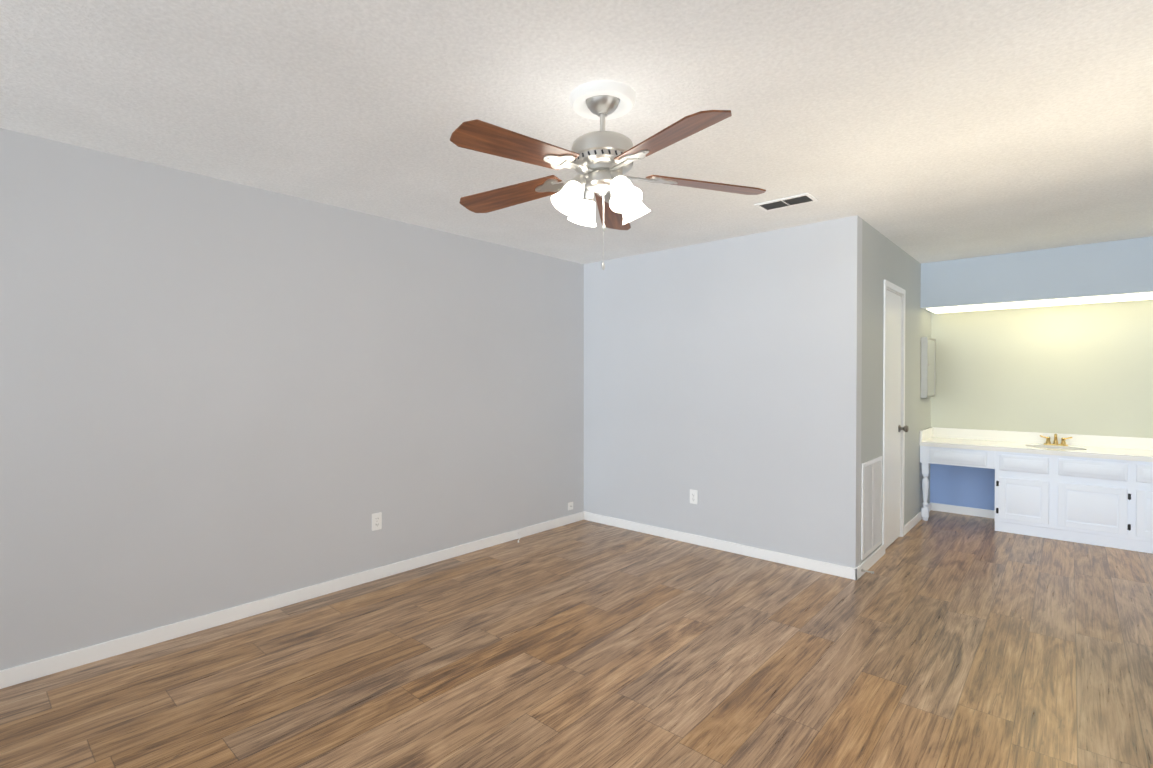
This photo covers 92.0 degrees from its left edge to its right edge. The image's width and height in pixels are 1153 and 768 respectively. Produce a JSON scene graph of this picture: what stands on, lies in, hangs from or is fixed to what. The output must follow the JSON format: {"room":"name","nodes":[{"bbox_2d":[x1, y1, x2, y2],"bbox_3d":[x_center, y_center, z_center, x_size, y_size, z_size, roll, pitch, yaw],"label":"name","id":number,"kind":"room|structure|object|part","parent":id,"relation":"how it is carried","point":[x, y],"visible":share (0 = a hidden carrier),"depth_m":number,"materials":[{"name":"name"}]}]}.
{"room":"empty bedroom","nodes":[
{"label":"empty bedroom","id":0,"kind":"room"},
{"bbox_2d":[0,128,583,670],"bbox_3d":[-1.552,0.096,3.595,0.120,2.440,4.990,1,1,42],"label":"wall","id":1,"kind":"structure","parent":0,"point":[218,394],"depth_m":3.12,"materials":[{"name":"grey paint"}]},
{"bbox_2d":[0,511,583,688],"bbox_3d":[-1.502,1.277,3.563,0.016,0.078,4.750,1,1,42],"label":"baseboard","id":2,"kind":"structure","parent":1,"relation":"attached to","point":[15,675],"depth_m":3.12,"materials":[{"name":"white wood"}]},
{"bbox_2d":[372,512,381,530],"bbox_3d":[-1.342,0.924,3.745,0.008,0.114,0.070,1,1,42],"label":"electrical outlet","id":3,"kind":"object","parent":1,"relation":"attached to","point":[376,521],"visible":1,"depth_m":3.74,"materials":[{"name":"white plastic"}]},
{"bbox_2d":[568,502,572,509],"bbox_3d":[-0.051,1.139,5.195,0.018,0.071,0.070,1,1,42],"label":"outlet","id":4,"kind":"object","parent":1,"relation":"attached to","point":[570,505],"visible":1,"depth_m":5.20,"materials":[{"name":"white plastic"}]},
{"bbox_2d":[0,510,1152,767],"bbox_3d":[1.017,1.371,3.100,4.640,0.100,7.640,1,1,42],"label":"floor","id":5,"kind":"structure","parent":0,"point":[946,640],"depth_m":2.58,"materials":[{"name":"brown wood"}]},
{"bbox_2d":[919,427,1152,553],"bbox_3d":[4.183,0.872,4.845,1.980,0.861,0.575,1,1,42],"label":"bathroom vanity","id":6,"kind":"object","parent":5,"relation":"on","point":[1097,490],"visible":1,"depth_m":4.68,"materials":[{"name":"white paint"}]},
{"bbox_3d":[3.323,1.023,5.305,0.057,0.550,0.057,1,1,42],"label":"leg","id":7,"kind":"part","parent":6,"relation":"part of","materials":[{"name":"white paint"}]},
{"bbox_2d":[919,427,1152,461],"bbox_3d":[4.183,0.569,4.842,1.980,0.237,0.575,1,1,42],"label":"countertop","id":8,"kind":"structure","parent":6,"relation":"on","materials":[{"name":"white stone"}]},
{"bbox_2d":[1040,434,1071,445],"bbox_3d":[4.265,0.495,4.959,0.224,0.109,0.146,1,1,42],"label":"faucet","id":9,"kind":"object","parent":8,"relation":"on","point":[1055,443],"depth_m":4.98,"materials":[{"name":"gold metal"}]},
{"bbox_2d":[0,0,1152,263],"bbox_3d":[1.017,-1.169,3.074,4.640,0.100,7.640,1,1,42],"label":"ceiling","id":10,"kind":"structure","parent":0,"point":[930,130],"depth_m":2.20,"materials":[{"name":"white paint"}]},
{"bbox_2d":[450,80,765,269],"bbox_3d":[0.067,-0.778,2.137,1.281,0.662,1.243,1,1,42],"label":"ceiling fan","id":11,"kind":"object","parent":10,"relation":"hanging from","point":[600,162],"visible":1,"depth_m":2.08,"materials":[{"name":"brown wood"}]},
{"label":"blade","id":12,"kind":"part","parent":11,"relation":"part of","materials":[{"name":"brown wood"}]},
{"bbox_3d":[-0.195,-0.792,1.870,0.492,0.006,0.150,-6,-6,-45],"label":"blade","id":13,"kind":"part","parent":11,"relation":"part of","materials":[{"name":"brown wood"}]},
{"label":"blade","id":14,"kind":"part","parent":11,"relation":"part of","materials":[{"name":"brown wood"}]},
{"label":"blade","id":15,"kind":"part","parent":11,"relation":"part of","materials":[{"name":"brown wood"}]},
{"bbox_3d":[0.515,-0.796,2.231,0.492,0.006,0.150,4,11,-9],"label":"blade","id":16,"kind":"part","parent":11,"relation":"part of","materials":[{"name":"brown wood"}]},
{"bbox_2d":[754,193,817,211],"bbox_3d":[1.292,-1.117,3.436,0.330,0.010,0.175,1,1,42],"label":"ceiling vent","id":17,"kind":"object","parent":10,"relation":"in","point":[795,200],"visible":0.98,"depth_m":3.42,"materials":[{"name":"white metal"}]},
{"bbox_2d":[584,215,861,567],"bbox_3d":[1.011,0.085,4.576,2.414,2.440,0.120,1,1,42],"label":"wall","id":18,"kind":"structure","parent":0,"point":[723,377],"depth_m":4.30,"materials":[{"name":"grey paint"}]},
{"bbox_2d":[690,489,697,503],"bbox_3d":[0.956,0.921,4.548,0.070,0.114,0.008,1,1,42],"label":"electrical outlet","id":19,"kind":"object","parent":18,"relation":"attached to","point":[693,496],"visible":1,"depth_m":4.54,"materials":[{"name":"white plastic"}]},
{"bbox_2d":[584,511,859,579],"bbox_3d":[0.983,1.267,4.524,2.397,0.078,0.013,1,1,42],"label":"baseboard","id":20,"kind":"structure","parent":18,"relation":"attached to","point":[778,557],"depth_m":4.31,"materials":[{"name":"white wood"}]},
{"bbox_2d":[861,219,930,562],"bbox_3d":[2.748,0.083,4.806,0.120,2.440,2.530,1,1,42],"label":"wall","id":21,"kind":"structure","parent":0,"point":[884,258],"depth_m":4.41,"materials":[{"name":"grey paint"}]},
{"bbox_2d":[861,456,881,559],"bbox_3d":[2.138,0.879,4.029,0.011,0.665,0.525,1,1,42],"label":"air vent","id":22,"kind":"object","parent":21,"relation":"in","point":[871,519],"visible":0.98,"depth_m":4.01,"materials":[{"name":"white metal"}]},
{"bbox_2d":[859,545,883,576],"bbox_3d":[2.120,1.272,4.010,0.013,0.078,0.685,1,1,42],"label":"baseboard","id":23,"kind":"structure","parent":21,"relation":"attached to","point":[875,556],"depth_m":4.01,"materials":[{"name":"white wood"}]},
{"bbox_2d":[861,569,873,573],"bbox_3d":[1.978,1.274,3.784,0.075,0.022,0.022,1,1,42],"label":"door stop","id":24,"kind":"object","parent":23,"relation":"attached to","point":[871,572],"visible":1,"depth_m":3.78,"materials":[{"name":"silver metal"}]},
{"bbox_2d":[882,279,905,553],"bbox_3d":[2.531,0.253,4.553,0.133,2.105,0.690,1,1,42],"label":"door frame","id":25,"kind":"structure","parent":21,"relation":"attached to","point":[898,290],"depth_m":4.61,"materials":[{"name":"white wood"}]},
{"bbox_2d":[885,290,908,548],"bbox_3d":[2.580,0.278,4.510,0.107,2.035,0.571,1,1,42],"label":"door","id":26,"kind":"structure","parent":21,"relation":"in","point":[894,428],"depth_m":4.54,"materials":[{"name":"white wood"}]},
{"bbox_3d":[2.743,0.374,4.667,0.072,0.062,0.062,1,1,42],"label":"knob","id":27,"kind":"part","parent":26,"relation":"part of","materials":[{"name":"grey metal"}]},
{"bbox_2d":[904,502,931,534],"bbox_3d":[3.223,1.259,5.251,0.016,0.078,1.255,1,1,42],"label":"baseboard","id":28,"kind":"structure","parent":21,"relation":"attached to","point":[909,525],"depth_m":5.06,"materials":[{"name":"white wood"}]},
{"bbox_2d":[921,337,935,397],"bbox_3d":[3.461,-0.159,5.458,0.075,0.580,0.425,1,1,42],"label":"mirrored medicine cabinet","id":29,"kind":"object","parent":21,"relation":"attached to","point":[927,367],"visible":1,"depth_m":5.32,"materials":[{"name":"silver metal"}]},
{"bbox_2d":[920,236,1152,312],"bbox_3d":[4.193,-0.928,4.837,1.986,0.420,0.550,1,1,42],"label":"wall","id":30,"kind":"structure","parent":0,"point":[1117,267],"depth_m":4.70,"materials":[{"name":"blue paint"}]},
{"bbox_2d":[926,292,1152,313],"bbox_3d":[4.214,-0.711,4.841,1.936,0.011,0.480,1,1,42],"label":"panel","id":31,"kind":"object","parent":30,"relation":"attached to","point":[1069,301],"visible":0.89,"depth_m":4.89,"materials":[{"name":"white"}]},
{"bbox_2d":[930,300,1152,509],"bbox_3d":[4.369,0.079,5.137,2.106,2.440,0.124,1,1,42],"label":"wall","id":32,"kind":"structure","parent":0,"point":[1084,369],"depth_m":5.15,"materials":[{"name":"paint"}]},
{"bbox_2d":[932,503,994,518],"bbox_3d":[3.849,1.256,5.526,0.555,0.078,0.013,1,1,42],"label":"baseboard","id":33,"kind":"structure","parent":32,"relation":"attached to","point":[978,512],"depth_m":5.53,"materials":[{"name":"white wood"}]}
]}

